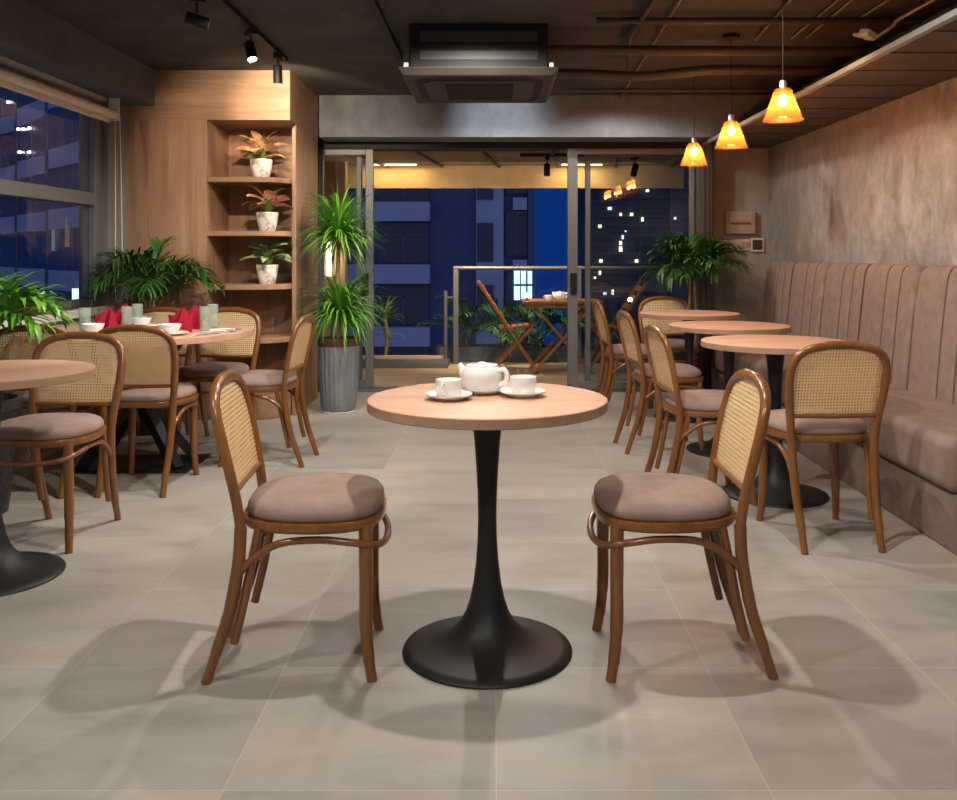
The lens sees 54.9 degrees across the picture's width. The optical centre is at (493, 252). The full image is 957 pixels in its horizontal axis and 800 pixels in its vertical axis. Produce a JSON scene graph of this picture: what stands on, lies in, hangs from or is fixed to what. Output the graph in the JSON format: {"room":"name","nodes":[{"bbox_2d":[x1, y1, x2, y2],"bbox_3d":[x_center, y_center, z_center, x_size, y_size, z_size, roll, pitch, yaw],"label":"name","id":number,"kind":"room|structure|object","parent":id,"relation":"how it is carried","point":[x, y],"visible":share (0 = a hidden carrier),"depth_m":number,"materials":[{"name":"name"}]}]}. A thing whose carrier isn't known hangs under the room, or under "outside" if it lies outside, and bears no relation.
{"room":"cafe","nodes":[
{"label":"cafe","id":0,"kind":"room"},
{"bbox_2d":[0,55,106,471],"bbox_3d":[-2.677,-0.055,3.250,0.180,2.470,9.700,0,0,0],"label":"wall","id":1,"kind":"structure","parent":0,"point":[22,454],"depth_m":5.36,"materials":[{"name":"paint"}]},
{"bbox_2d":[0,63,101,313],"bbox_3d":[-2.662,-0.331,3.675,0.090,1.358,4.950,0,0,0],"label":"window","id":2,"kind":"structure","parent":1,"relation":"in","point":[90,197],"depth_m":6.04,"materials":[{"name":"grey metal"}]},
{"bbox_2d":[0,68,122,301],"bbox_3d":[-2.528,-0.351,3.687,0.076,1.358,4.973,0,0,0],"label":"roller blind","id":3,"kind":"object","parent":2,"relation":"attached to","point":[9,80],"visible":0.9,"depth_m":5.46,"materials":[{"name":"beige fabric"}]},
{"bbox_2d":[0,305,113,328],"bbox_3d":[-2.577,0.373,3.675,0.080,0.050,4.950,0,0,0],"label":"trim","id":4,"kind":"structure","parent":1,"relation":"attached to","point":[98,310],"depth_m":5.61,"materials":[{"name":"paint"}]},
{"bbox_2d":[0,0,154,105],"bbox_3d":[-2.489,-1.163,2.440,0.197,0.254,8.080,0,0,0],"label":"ceiling beam","id":5,"kind":"structure","parent":1,"relation":"attached to","point":[31,36],"depth_m":5.22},
{"bbox_2d":[79,98,127,409],"bbox_3d":[-2.676,0.072,6.315,0.202,2.216,0.334,0,0,0],"label":"trim","id":6,"kind":"structure","parent":1,"relation":"attached to","point":[108,129],"depth_m":6.19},
{"bbox_2d":[136,380,163,435],"bbox_3d":[-2.270,0.970,6.060,0.320,0.420,0.320,0,0,0],"label":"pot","id":7,"kind":"object","parent":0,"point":[144,431],"depth_m":5.94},
{"bbox_2d":[324,162,346,336],"bbox_3d":[-1.725,0.130,8.750,0.450,2.100,1.300,0,0,0],"label":"wall","id":8,"kind":"structure","parent":0,"point":[334,172],"depth_m":9.28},
{"bbox_2d":[324,156,361,379],"bbox_3d":[-1.351,0.135,7.990,0.408,2.050,0.060,0,0,0],"label":"door","id":9,"kind":"structure","parent":8,"relation":"in","point":[358,158],"depth_m":7.96,"materials":[{"name":"grey metal"}]},
{"bbox_2d":[318,149,373,387],"bbox_3d":[-1.276,0.135,7.905,0.478,2.050,0.090,0,0,0],"label":"door","id":10,"kind":"structure","parent":8,"relation":"in","point":[369,153],"depth_m":7.89,"materials":[{"name":"grey metal"}]},
{"bbox_2d":[362,358,449,367],"bbox_3d":[-1.835,1.153,9.635,2.730,0.055,0.430,0,0,0],"label":"trim","id":11,"kind":"structure","parent":8,"relation":"attached to","point":[378,363],"depth_m":9.42,"materials":[{"name":"grey metal"}]},
{"bbox_2d":[0,392,956,799],"bbox_3d":[-0.101,1.240,3.250,5.472,0.120,9.700,0,0,0],"label":"floor","id":12,"kind":"structure","parent":0,"point":[103,662],"depth_m":2.71,"materials":[{"name":"tile"}]},
{"bbox_2d":[0,270,78,513],"bbox_3d":[-2.231,0.626,4.204,0.652,1.108,0.860,0,0,0],"label":"potted palm","id":13,"kind":"object","parent":12,"relation":"on","point":[13,303],"visible":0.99,"depth_m":4.16,"materials":[{"name":"green plant"}]},
{"bbox_2d":[0,393,22,513],"bbox_3d":[-2.330,0.920,4.180,0.340,0.520,0.340,0,0,0],"label":"pot","id":14,"kind":"object","parent":13,"relation":"on","point":[12,403],"depth_m":4.16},
{"bbox_2d":[0,360,95,596],"bbox_3d":[-1.840,0.805,3.360,0.710,0.750,0.710,0,0,38],"label":"pedestal table","id":15,"kind":"object","parent":12,"relation":"on","point":[20,571],"visible":1,"depth_m":3.33,"materials":[{"name":"black metal"}]},
{"bbox_2d":[0,325,99,498],"bbox_3d":[-2.240,0.766,4.663,0.431,0.838,0.514,0,0,0],"label":"cane chair","id":16,"kind":"object","parent":12,"relation":"on","point":[17,328],"visible":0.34,"depth_m":4.46,"materials":[{"name":"brown wood"}]},
{"bbox_2d":[12,384,96,402],"bbox_3d":[-2.240,0.711,4.705,0.409,0.066,0.386,0,0,0],"label":"seat cushion","id":17,"kind":"object","parent":16,"relation":"on","point":[25,392],"depth_m":4.54,"materials":[{"name":"fabric"}]},
{"bbox_2d":[0,331,125,553],"bbox_3d":[-1.833,0.766,3.837,0.431,0.838,0.514,0,0,3],"label":"cane chair","id":18,"kind":"object","parent":12,"relation":"on","point":[34,431],"visible":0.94,"depth_m":3.97,"materials":[{"name":"brown wood"}]},
{"bbox_2d":[0,413,103,439],"bbox_3d":[-1.835,0.711,3.795,0.409,0.066,0.386,0,0,3],"label":"seat cushion","id":19,"kind":"object","parent":18,"relation":"on","point":[33,426],"depth_m":3.68,"materials":[{"name":"fabric"}]},
{"bbox_2d":[13,322,253,473],"bbox_3d":[-1.975,0.807,5.120,1.240,0.753,1.240,0,0,0],"label":"round dining table","id":20,"kind":"object","parent":12,"relation":"on","point":[156,421],"visible":0.45,"depth_m":5.04,"materials":[{"name":"laminate"}]},
{"bbox_2d":[90,325,198,497],"bbox_3d":[-1.755,0.766,4.683,0.431,0.838,0.514,0,0,0],"label":"cane chair","id":21,"kind":"object","parent":12,"relation":"on","point":[172,395],"visible":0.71,"depth_m":4.51,"materials":[{"name":"brown wood"}]},
{"bbox_2d":[109,382,195,401],"bbox_3d":[-1.755,0.711,4.725,0.409,0.066,0.386,0,0,0],"label":"seat cushion","id":22,"kind":"object","parent":21,"relation":"on","point":[184,392],"depth_m":4.56,"materials":[{"name":"fabric"}]},
{"bbox_2d":[109,307,192,435],"bbox_3d":[-2.131,0.766,5.717,0.431,0.838,0.514,0,0,-2],"label":"cane chair","id":23,"kind":"object","parent":12,"relation":"on","point":[185,416],"visible":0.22,"depth_m":5.92,"materials":[{"name":"brown wood"}]},
{"bbox_2d":[114,362,182,375],"bbox_3d":[-2.130,0.711,5.675,0.409,0.066,0.386,0,0,-2],"label":"seat cushion","id":24,"kind":"object","parent":23,"relation":"on","point":[180,365],"depth_m":5.56,"materials":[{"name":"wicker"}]},
{"bbox_2d":[80,235,226,435],"bbox_3d":[-2.168,0.525,6.013,0.779,1.310,0.885,0,0,0],"label":"potted palm","id":25,"kind":"object","parent":12,"relation":"on","point":[136,264],"visible":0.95,"depth_m":5.94,"materials":[{"name":"green plant"}]},
{"bbox_2d":[174,307,261,450],"bbox_3d":[-1.707,0.766,5.677,0.431,0.838,0.514,0,0,4],"label":"cane chair","id":26,"kind":"object","parent":12,"relation":"on","point":[199,372],"visible":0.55,"depth_m":5.83,"materials":[{"name":"brown wood"}]},
{"bbox_2d":[178,362,249,376],"bbox_3d":[-1.710,0.711,5.635,0.409,0.066,0.386,0,0,4],"label":"seat cushion","id":27,"kind":"object","parent":26,"relation":"on","point":[198,369],"depth_m":5.49,"materials":[{"name":"fabric"}]},
{"bbox_2d":[128,70,317,419],"bbox_3d":[-2.011,-0.054,6.998,1.146,2.468,1.034,0,0,0],"label":"display cabinet","id":28,"kind":"object","parent":12,"relation":"on","point":[187,180],"visible":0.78,"depth_m":6.52,"materials":[{"name":"brown wood"}]},
{"bbox_2d":[209,333,290,343],"bbox_3d":[-1.746,0.623,6.745,0.553,0.036,0.509,0,0,0],"label":"shelf","id":29,"kind":"object","parent":28,"relation":"attached to","point":[266,338],"depth_m":6.59,"materials":[{"name":"brown wood"}]},
{"bbox_2d":[208,283,291,289],"bbox_3d":[-1.746,0.243,6.745,0.553,0.036,0.509,0,0,0],"label":"shelf","id":30,"kind":"object","parent":28,"relation":"attached to","point":[230,286],"depth_m":6.52,"materials":[{"name":"brown wood"}]},
{"bbox_2d":[208,231,291,236],"bbox_3d":[-1.746,-0.138,6.745,0.553,0.036,0.509,0,0,0],"label":"shelf","id":31,"kind":"object","parent":28,"relation":"attached to","point":[210,233],"depth_m":6.50,"materials":[{"name":"brown wood"}]},
{"bbox_2d":[208,177,291,186],"bbox_3d":[-1.746,-0.519,6.745,0.553,0.036,0.509,0,0,0],"label":"shelf","id":32,"kind":"object","parent":28,"relation":"attached to","point":[212,181],"depth_m":6.54,"materials":[{"name":"brown wood"}]},
{"bbox_2d":[233,130,287,176],"bbox_3d":[-1.690,-0.717,6.657,0.380,0.360,0.371,0,0,14],"label":"shelf plant","id":33,"kind":"object","parent":28,"relation":"on","point":[260,167],"visible":0.96,"depth_m":6.63,"materials":[{"name":"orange plant"}]},
{"bbox_2d":[240,242,291,283],"bbox_3d":[-1.630,0.074,6.686,0.384,0.302,0.360,0,0,32],"label":"shelf plant","id":34,"kind":"object","parent":28,"relation":"on","point":[267,273],"visible":0.99,"depth_m":6.64,"materials":[{"name":"green plant"}]},
{"bbox_2d":[244,185,291,230],"bbox_3d":[-1.646,-0.321,6.689,0.348,0.330,0.351,0,0,-26],"label":"shelf plant","id":35,"kind":"object","parent":28,"relation":"on","point":[267,220],"visible":0.95,"depth_m":6.64,"materials":[{"name":"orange plant"}]},
{"bbox_2d":[218,314,318,467],"bbox_3d":[-1.288,0.766,5.237,0.514,0.838,0.431,0,0,4],"label":"cane chair","id":36,"kind":"object","parent":12,"relation":"on","point":[256,381],"visible":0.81,"depth_m":5.11,"materials":[{"name":"brown wood"}]},
{"bbox_2d":[226,370,296,386],"bbox_3d":[-1.330,0.711,5.240,0.386,0.066,0.409,0,0,4],"label":"seat cushion","id":37,"kind":"object","parent":36,"relation":"on","point":[252,378],"depth_m":5.09,"materials":[{"name":"fabric"}]},
{"bbox_2d":[201,370,391,684],"bbox_3d":[-0.559,0.766,2.697,0.514,0.838,0.431,0,0,-4],"label":"cane chair","id":38,"kind":"object","parent":12,"relation":"on","point":[316,503],"visible":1,"depth_m":2.54,"materials":[{"name":"brown wood"}]},
{"bbox_2d":[247,473,383,522],"bbox_3d":[-0.517,0.711,2.700,0.386,0.066,0.409,0,0,-4],"label":"seat cushion","id":39,"kind":"object","parent":38,"relation":"on","point":[316,497],"depth_m":2.58,"materials":[{"name":"fabric"}]},
{"bbox_2d":[278,183,389,414],"bbox_3d":[-1.151,0.320,6.832,0.827,1.719,0.825,0,0,10],"label":"dracaena","id":40,"kind":"object","parent":12,"relation":"on","point":[338,356],"visible":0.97,"depth_m":6.74,"materials":[{"name":"plant"}]},
{"bbox_2d":[318,345,358,414],"bbox_3d":[-1.155,0.922,6.840,0.305,0.515,0.305,0,0,0],"label":"planter","id":41,"kind":"object","parent":40,"relation":"attached to","point":[338,367],"depth_m":6.72,"materials":[{"name":"grey plastic"}]},
{"bbox_2d":[367,381,607,689],"bbox_3d":[-0.020,0.805,2.735,0.710,0.750,0.710,0,0,0],"label":"pedestal table","id":42,"kind":"object","parent":12,"relation":"on","point":[487,647],"visible":0.94,"depth_m":2.65,"materials":[{"name":"metal"}]},
{"bbox_2d":[425,390,472,401],"bbox_3d":[-0.132,0.421,2.703,0.140,0.018,0.140,0,0,0],"label":"saucer","id":43,"kind":"object","parent":42,"relation":"on","point":[432,394],"visible":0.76,"depth_m":2.66,"materials":[{"name":"white ceramic"}]},
{"bbox_2d":[435,377,462,396],"bbox_3d":[-0.130,0.397,2.696,0.081,0.052,0.094,0,0,-16],"label":"tea cup","id":44,"kind":"object","parent":43,"relation":"on","point":[445,386],"visible":0.91,"depth_m":2.67,"materials":[{"name":"white ceramic"}]},
{"bbox_2d":[457,362,508,390],"bbox_3d":[-0.035,0.378,2.820,0.141,0.090,0.126,0,0,-13],"label":"teapot","id":45,"kind":"object","parent":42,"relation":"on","point":[478,376],"visible":0.98,"depth_m":2.77,"materials":[{"name":"white ceramic"}]},
{"bbox_2d":[462,366,501,390],"bbox_3d":[-0.037,0.384,2.820,0.124,0.078,0.124,0,0,28],"label":"pot","id":46,"kind":"object","parent":45,"relation":"attached to","point":[478,378],"depth_m":2.77,"materials":[{"name":"white ceramic"}]},
{"bbox_2d":[500,387,545,398],"bbox_3d":[0.087,0.421,2.760,0.140,0.018,0.140,0,0,0],"label":"saucer","id":47,"kind":"object","parent":42,"relation":"on","point":[507,391],"visible":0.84,"depth_m":2.72,"materials":[{"name":"white ceramic"}]},
{"bbox_2d":[510,375,535,393],"bbox_3d":[0.085,0.397,2.766,0.081,0.052,0.094,0,0,-22],"label":"tea cup","id":48,"kind":"object","parent":47,"relation":"on","point":[519,384],"visible":0.9,"depth_m":2.73,"materials":[{"name":"white ceramic"}]},
{"bbox_2d":[592,300,660,408],"bbox_3d":[0.983,0.766,6.798,0.514,0.838,0.431,0,0,-3],"label":"cane chair","id":49,"kind":"object","parent":12,"relation":"on","point":[613,352],"visible":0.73,"depth_m":6.66,"materials":[{"name":"brown wood"}]},
{"bbox_2d":[606,343,659,354],"bbox_3d":[1.025,0.711,6.800,0.386,0.066,0.409,0,0,-3],"label":"seat cushion","id":50,"kind":"object","parent":49,"relation":"on","point":[612,349],"depth_m":6.64,"materials":[{"name":"fabric"}]},
{"bbox_2d":[613,310,704,453],"bbox_3d":[1.008,0.766,5.582,0.514,0.838,0.431,0,0,-5],"label":"cane chair","id":51,"kind":"object","parent":12,"relation":"on","point":[688,374],"visible":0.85,"depth_m":5.43,"materials":[{"name":"brown wood"}]},
{"bbox_2d":[633,363,701,377],"bbox_3d":[1.050,0.711,5.585,0.386,0.066,0.409,0,0,-5],"label":"seat cushion","id":52,"kind":"object","parent":51,"relation":"on","point":[683,370],"depth_m":5.43,"materials":[{"name":"fabric"}]},
{"bbox_2d":[638,296,698,407],"bbox_3d":[1.375,0.766,7.227,0.431,0.838,0.514,0,0,0],"label":"cane chair","id":53,"kind":"object","parent":12,"relation":"on","point":[677,345],"visible":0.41,"depth_m":7.40,"materials":[{"name":"brown wood"}]},
{"bbox_2d":[644,339,697,349],"bbox_3d":[1.375,0.711,7.185,0.409,0.066,0.386,0,0,0],"label":"seat cushion","id":54,"kind":"object","parent":53,"relation":"on","point":[675,344],"depth_m":7.02,"materials":[{"name":"fabric"}]},
{"bbox_2d":[586,368,778,682],"bbox_3d":[0.533,0.766,2.710,0.514,0.838,0.431,0,0,0],"label":"cane chair","id":55,"kind":"object","parent":12,"relation":"on","point":[638,502],"visible":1,"depth_m":2.55,"materials":[{"name":"brown wood"}]},
{"bbox_2d":[594,472,731,521],"bbox_3d":[0.491,0.711,2.710,0.386,0.066,0.409,0,0,0],"label":"seat cushion","id":56,"kind":"object","parent":55,"relation":"on","point":[633,496],"depth_m":2.59,"materials":[{"name":"fabric"}]},
{"bbox_2d":[639,310,739,422],"bbox_3d":[1.405,0.805,6.620,0.710,0.750,0.710,0,0,-23],"label":"pedestal table","id":57,"kind":"object","parent":12,"relation":"on","point":[685,315],"visible":0.52,"depth_m":6.54,"materials":[{"name":"wood"}]},
{"bbox_2d":[637,230,751,388],"bbox_3d":[1.618,0.495,7.350,0.936,1.369,0.700,0,0,0],"label":"potted palm","id":58,"kind":"object","parent":12,"relation":"on","point":[686,250],"visible":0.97,"depth_m":7.30,"materials":[{"name":"green plant"}]},
{"bbox_2d":[673,342,711,388],"bbox_3d":[1.600,0.955,7.420,0.320,0.450,0.320,0,0,0],"label":"pot","id":59,"kind":"object","parent":58,"relation":"on","point":[704,354],"depth_m":7.30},
{"bbox_2d":[643,324,756,505],"bbox_3d":[0.993,0.766,4.457,0.514,0.838,0.431,0,0,-5],"label":"cane chair","id":60,"kind":"object","parent":12,"relation":"on","point":[697,403],"visible":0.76,"depth_m":4.35,"materials":[{"name":"brown wood"}]},
{"bbox_2d":[665,389,749,411],"bbox_3d":[1.035,0.711,4.460,0.386,0.066,0.409,0,0,-5],"label":"seat cushion","id":61,"kind":"object","parent":60,"relation":"on","point":[696,400],"depth_m":4.32,"materials":[{"name":"fabric"}]},
{"bbox_2d":[669,321,790,457],"bbox_3d":[1.405,0.805,5.500,0.710,0.750,0.710,0,0,-23],"label":"pedestal table","id":62,"kind":"object","parent":12,"relation":"on","point":[698,327],"visible":0.52,"depth_m":5.41,"materials":[{"name":"wood"}]},
{"bbox_2d":[711,261,832,416],"bbox_3d":[2.071,0.622,6.960,0.613,1.116,1.338,0,0,0],"label":"module","id":63,"kind":"object","parent":12,"relation":"on","point":[794,290],"visible":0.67,"depth_m":6.80,"materials":[{"name":"fabric"}]},
{"bbox_2d":[711,349,811,385],"bbox_3d":[2.033,0.834,6.960,0.535,0.217,1.338,0,0,0],"label":"seat cushion","id":64,"kind":"object","parent":63,"relation":"on","point":[742,360],"depth_m":6.64,"materials":[{"name":"fabric"}]},
{"bbox_2d":[701,335,851,507],"bbox_3d":[1.375,0.805,4.500,0.710,0.750,0.710,0,0,-23],"label":"pedestal table","id":65,"kind":"object","parent":12,"relation":"on","point":[775,347],"visible":0.72,"depth_m":4.44,"materials":[{"name":"black metal"}]},
{"bbox_2d":[756,341,890,553],"bbox_3d":[1.358,0.766,3.858,0.431,0.838,0.514,0,0,-4],"label":"cane chair","id":66,"kind":"object","parent":12,"relation":"on","point":[834,426],"visible":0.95,"depth_m":3.68,"materials":[{"name":"brown wood"}]},
{"bbox_2d":[768,409,866,434],"bbox_3d":[1.355,0.711,3.900,0.409,0.066,0.386,0,0,-4],"label":"seat cushion","id":67,"kind":"object","parent":66,"relation":"on","point":[779,424],"depth_m":3.73,"materials":[{"name":"fabric"}]},
{"bbox_2d":[755,263,928,472],"bbox_3d":[2.071,0.622,5.600,0.613,1.116,1.338,0,0,0],"label":"module","id":68,"kind":"object","parent":12,"relation":"on","point":[871,303],"visible":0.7,"depth_m":5.36,"materials":[{"name":"fabric"}]},
{"bbox_2d":[755,360,902,408],"bbox_3d":[2.033,0.834,5.600,0.535,0.217,1.338,0,0,0],"label":"seat cushion","id":69,"kind":"object","parent":68,"relation":"on","point":[761,365],"depth_m":5.58,"materials":[{"name":"fabric"}]},
{"bbox_2d":[827,265,956,554],"bbox_3d":[2.071,0.622,4.240,0.613,1.116,1.338,0,0,0],"label":"module","id":70,"kind":"object","parent":12,"relation":"on","point":[918,435],"visible":0.8,"depth_m":4.19,"materials":[{"name":"fabric"}]},
{"bbox_2d":[827,390,956,492],"bbox_3d":[2.033,0.834,4.240,0.535,0.217,1.338,0,0,0],"label":"seat cushion","id":71,"kind":"object","parent":70,"relation":"on","point":[918,435],"depth_m":3.98,"materials":[{"name":"fabric"}]},
{"bbox_2d":[26,0,956,101],"bbox_3d":[-0.101,-1.365,3.300,5.472,0.150,9.800,0,0,0],"label":"ceiling","id":72,"kind":"structure","parent":0,"point":[335,47],"depth_m":5.38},
{"bbox_2d":[215,0,287,61],"bbox_3d":[-1.375,-1.273,4.330,0.040,0.032,3.460,0,0,0],"label":"ceiling track","id":73,"kind":"object","parent":72,"relation":"attached to","point":[231,9],"visible":0.79,"depth_m":5.12,"materials":[{"name":"metal"}]},
{"bbox_2d":[184,0,210,29],"bbox_3d":[-1.467,-1.188,4.551,0.125,0.164,0.058,0,0,-20],"label":"track spotlight","id":74,"kind":"object","parent":73,"relation":"attached to","point":[191,18],"visible":1,"depth_m":4.53,"materials":[{"name":"black paint"}]},
{"bbox_2d":[367,0,402,59],"bbox_3d":[-0.615,-1.273,4.095,0.040,0.032,3.790,0,0,0],"label":"ceiling track","id":75,"kind":"object","parent":72,"relation":"attached to","point":[374,5],"visible":1,"depth_m":5.16,"materials":[{"name":"metal"}]},
{"bbox_2d":[398,23,558,102],"bbox_3d":[-0.085,-1.129,5.580,0.894,0.321,0.994,0,0,0],"label":"air conditioner","id":76,"kind":"object","parent":72,"relation":"hanging from","point":[449,62],"visible":1,"depth_m":5.16,"materials":[{"name":"black paint"}]},
{"bbox_2d":[445,84,513,99],"bbox_3d":[-0.085,-0.973,5.582,0.400,0.008,0.503,0,0,0],"label":"grille","id":77,"kind":"object","parent":76,"relation":"attached to","point":[452,91],"depth_m":5.57,"materials":[{"name":"grey"}]},
{"bbox_2d":[556,65,843,80],"bbox_3d":[1.315,-1.123,5.738,1.972,0.092,0.103,0,0,0],"label":"flexible duct","id":78,"kind":"object","parent":76,"relation":"attached to","point":[704,69],"visible":0.9,"depth_m":5.71,"materials":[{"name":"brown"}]},
{"bbox_2d":[548,45,881,55],"bbox_3d":[1.315,-1.165,5.300,2.030,0.063,0.056,0,0,0],"label":"ceiling pipe","id":79,"kind":"object","parent":76,"relation":"attached to","point":[552,49],"visible":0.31,"depth_m":5.28,"materials":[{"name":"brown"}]},
{"bbox_2d":[551,89,801,91],"bbox_3d":[1.325,-1.150,6.500,1.950,0.023,0.024,0,0,0],"label":"ceiling pipe","id":80,"kind":"object","parent":72,"relation":"attached to","point":[552,90],"visible":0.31,"depth_m":6.49,"materials":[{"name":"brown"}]},
{"bbox_2d":[715,33,747,149],"bbox_3d":[1.400,-0.955,5.430,0.191,0.668,0.191,0,0,0],"label":"pendant lamp","id":81,"kind":"object","parent":72,"relation":"hanging from","point":[728,36],"visible":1,"depth_m":5.42,"materials":[{"name":"orange glass"}]},
{"bbox_2d":[596,17,922,23],"bbox_3d":[1.425,-1.250,4.950,1.750,0.034,0.036,0,0,0],"label":"ceiling pipe","id":82,"kind":"object","parent":72,"relation":"attached to","point":[599,20],"visible":1,"depth_m":4.93,"materials":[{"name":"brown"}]},
{"bbox_2d":[324,151,688,164],"bbox_3d":[0.000,-0.950,8.900,6.000,0.060,1.700,0,0,0],"label":"ceiling","id":83,"kind":"structure","parent":0,"point":[386,157],"depth_m":9.05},
{"bbox_2d":[347,165,683,187],"bbox_3d":[-0.200,-0.802,9.705,4.400,0.235,0.090,0,0,0],"label":"valance","id":84,"kind":"object","parent":83,"relation":"hanging from","point":[419,176],"visible":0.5,"depth_m":9.69,"materials":[{"name":"fabric"}]},
{"bbox_2d":[362,362,662,385],"bbox_3d":[0.000,1.280,9.350,6.400,0.199,2.500,0,0,0],"label":"floor","id":85,"kind":"structure","parent":0,"point":[549,372],"depth_m":9.02,"materials":[{"name":"tile"}]},
{"bbox_2d":[374,296,405,354],"bbox_3d":[-1.178,0.812,10.045,0.474,0.740,0.506,0,0,18],"label":"yucca","id":86,"kind":"object","parent":85,"relation":"on","point":[388,308],"visible":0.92,"depth_m":10.04,"materials":[{"name":"green plant"}]},
{"bbox_2d":[477,280,538,373],"bbox_3d":[0.135,0.731,9.200,0.608,0.912,0.425,0,0,0],"label":"folding chair","id":87,"kind":"object","parent":85,"relation":"on","point":[517,342],"visible":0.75,"depth_m":9.02,"materials":[{"name":"brown wood"}]},
{"bbox_2d":[437,344,667,361],"bbox_3d":[0.890,1.100,10.150,3.020,0.160,0.400,0,0,0],"label":"trough","id":88,"kind":"object","parent":85,"relation":"on","point":[473,352],"visible":0.24,"depth_m":9.95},
{"bbox_2d":[414,293,517,345],"bbox_3d":[-0.292,0.728,10.188,1.006,0.595,0.918,0,0,-38],"label":"bush","id":89,"kind":"object","parent":88,"relation":"on","point":[465,315],"visible":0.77,"depth_m":10.06,"materials":[{"name":"green plant"}]},
{"bbox_2d":[459,293,545,352],"bbox_3d":[0.063,0.765,10.145,1.008,0.685,1.115,0,0,0],"label":"bush","id":90,"kind":"object","parent":88,"relation":"on","point":[501,339],"visible":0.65,"depth_m":10.03,"materials":[{"name":"green plant"}]},
{"bbox_2d":[499,297,566,345],"bbox_3d":[0.482,0.766,10.109,0.946,0.519,1.039,0,0,0],"label":"bush","id":91,"kind":"object","parent":88,"relation":"on","point":[546,312],"visible":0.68,"depth_m":10.05,"materials":[{"name":"green plant"}]},
{"bbox_2d":[521,299,603,374],"bbox_3d":[0.670,0.829,9.197,0.780,0.718,0.594,0,0,0],"label":"folding table","id":92,"kind":"object","parent":85,"relation":"on","point":[532,303],"visible":0.81,"depth_m":8.93,"materials":[{"name":"brown wood"}]},
{"bbox_2d":[444,266,687,363],"bbox_3d":[1.183,0.659,9.780,3.434,1.042,0.044,0,0,0],"label":"balcony railing","id":93,"kind":"object","parent":85,"relation":"on","point":[456,269],"visible":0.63,"depth_m":9.76,"materials":[{"name":"grey metal"}]},
{"bbox_2d":[582,280,647,371],"bbox_3d":[1.205,0.731,9.200,0.608,0.912,0.425,0,0,0],"label":"folding chair","id":94,"kind":"object","parent":85,"relation":"on","point":[637,287],"visible":0.45,"depth_m":9.03,"materials":[{"name":"brown wood"}]},
{"bbox_2d":[712,148,767,335],"bbox_3d":[2.112,-0.055,8.075,0.545,2.470,0.150,0,0,0],"label":"wall","id":95,"kind":"structure","parent":0,"point":[739,176],"depth_m":8.00,"materials":[{"name":"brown paint"}]},
{"bbox_2d":[318,102,701,150],"bbox_3d":[0.045,-1.090,7.955,3.590,0.400,0.190,0,0,0],"label":"trim","id":96,"kind":"structure","parent":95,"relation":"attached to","point":[376,146],"depth_m":7.86,"materials":[{"name":"black paint"}]},
{"bbox_2d":[362,151,682,167],"bbox_3d":[0.290,-0.908,8.900,3.210,0.024,1.603,0,0,0],"label":"ceiling beam","id":97,"kind":"structure","parent":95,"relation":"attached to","point":[418,153],"depth_m":9.01,"materials":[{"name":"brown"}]},
{"bbox_2d":[567,148,694,388],"bbox_3d":[1.167,0.135,7.835,1.079,2.050,0.090,0,0,0],"label":"door","id":98,"kind":"structure","parent":95,"relation":"in","point":[572,153],"depth_m":7.82,"materials":[{"name":"grey metal"}]},
{"bbox_2d":[585,155,688,380],"bbox_3d":[1.290,0.135,7.990,0.999,2.050,0.060,0,0,0],"label":"door","id":99,"kind":"structure","parent":95,"relation":"in","point":[587,157],"depth_m":7.96,"materials":[{"name":"grey metal"}]},
{"bbox_2d":[695,144,711,388],"bbox_3d":[1.777,0.130,7.893,0.127,2.100,0.315,0,0,0],"label":"trim","id":100,"kind":"structure","parent":95,"relation":"attached to","point":[703,174],"depth_m":7.75,"materials":[{"name":"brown metal"}]},
{"bbox_2d":[724,211,754,233],"bbox_3d":[2.130,-0.265,7.972,0.261,0.200,0.056,0,0,0],"label":"box","id":101,"kind":"object","parent":95,"relation":"attached to","point":[735,222],"visible":1,"depth_m":7.95,"materials":[{"name":"beige wood"}]},
{"bbox_2d":[768,3,956,266],"bbox_3d":[2.460,-0.055,3.275,0.150,2.470,9.750,0,0,0],"label":"wall","id":102,"kind":"structure","parent":0,"point":[877,185],"depth_m":5.78,"materials":[{"name":"paint"}]},
{"bbox_2d":[319,95,779,141],"bbox_3d":[0.477,-1.119,7.690,3.815,0.342,0.340,0,0,0],"label":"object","id":103,"kind":"structure","parent":102,"relation":"attached to","point":[342,118],"depth_m":7.52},
{"bbox_2d":[708,19,956,147],"bbox_3d":[2.087,-0.923,3.200,0.595,0.034,9.600,0,0,0],"label":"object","id":104,"kind":"structure","parent":102,"relation":"attached to","point":[929,60],"depth_m":5.18,"materials":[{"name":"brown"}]},
{"bbox_3d":[-0.101,-0.055,-1.675,5.372,2.470,0.150,0,0,0],"label":"wall","id":105,"kind":"structure","parent":0,"visible":0},
{"bbox_2d":[701,8,956,145],"bbox_3d":[1.772,-0.918,3.200,0.035,0.028,9.600,0,0,0],"label":"trim","id":106,"kind":"structure","parent":105,"relation":"attached to","point":[950,16],"depth_m":4.44,"materials":[{"name":"grey"}]},
{"label":"outside","id":107,"kind":"structure","parent":0,"visible":0},
{"bbox_3d":[0.000,31.680,106.000,300.000,1.000,188.000,0,0,0],"label":"ground","id":108,"kind":"structure","parent":107,"visible":0},
{"bbox_2d":[0,87,78,302],"bbox_3d":[-30.000,3.180,65.300,28.000,56.000,49.400,0,0,0],"label":"building","id":109,"kind":"structure","parent":108,"relation":"on","point":[39,139],"depth_m":53.30,"materials":[{"name":"blue"}]},
{"bbox_2d":[347,188,534,354],"bbox_3d":[-3.742,5.180,51.300,11.495,52.000,13.400,0,0,0],"label":"apartment building","id":110,"kind":"structure","parent":108,"relation":"on","point":[430,231],"depth_m":45.30,"materials":[{"name":"blue"}]},
{"bbox_2d":[578,167,688,343],"bbox_3d":[9.913,1.180,67.775,7.044,60.000,14.450,0,0,0],"label":"building","id":111,"kind":"structure","parent":108,"relation":"on","point":[624,222],"depth_m":60.99,"materials":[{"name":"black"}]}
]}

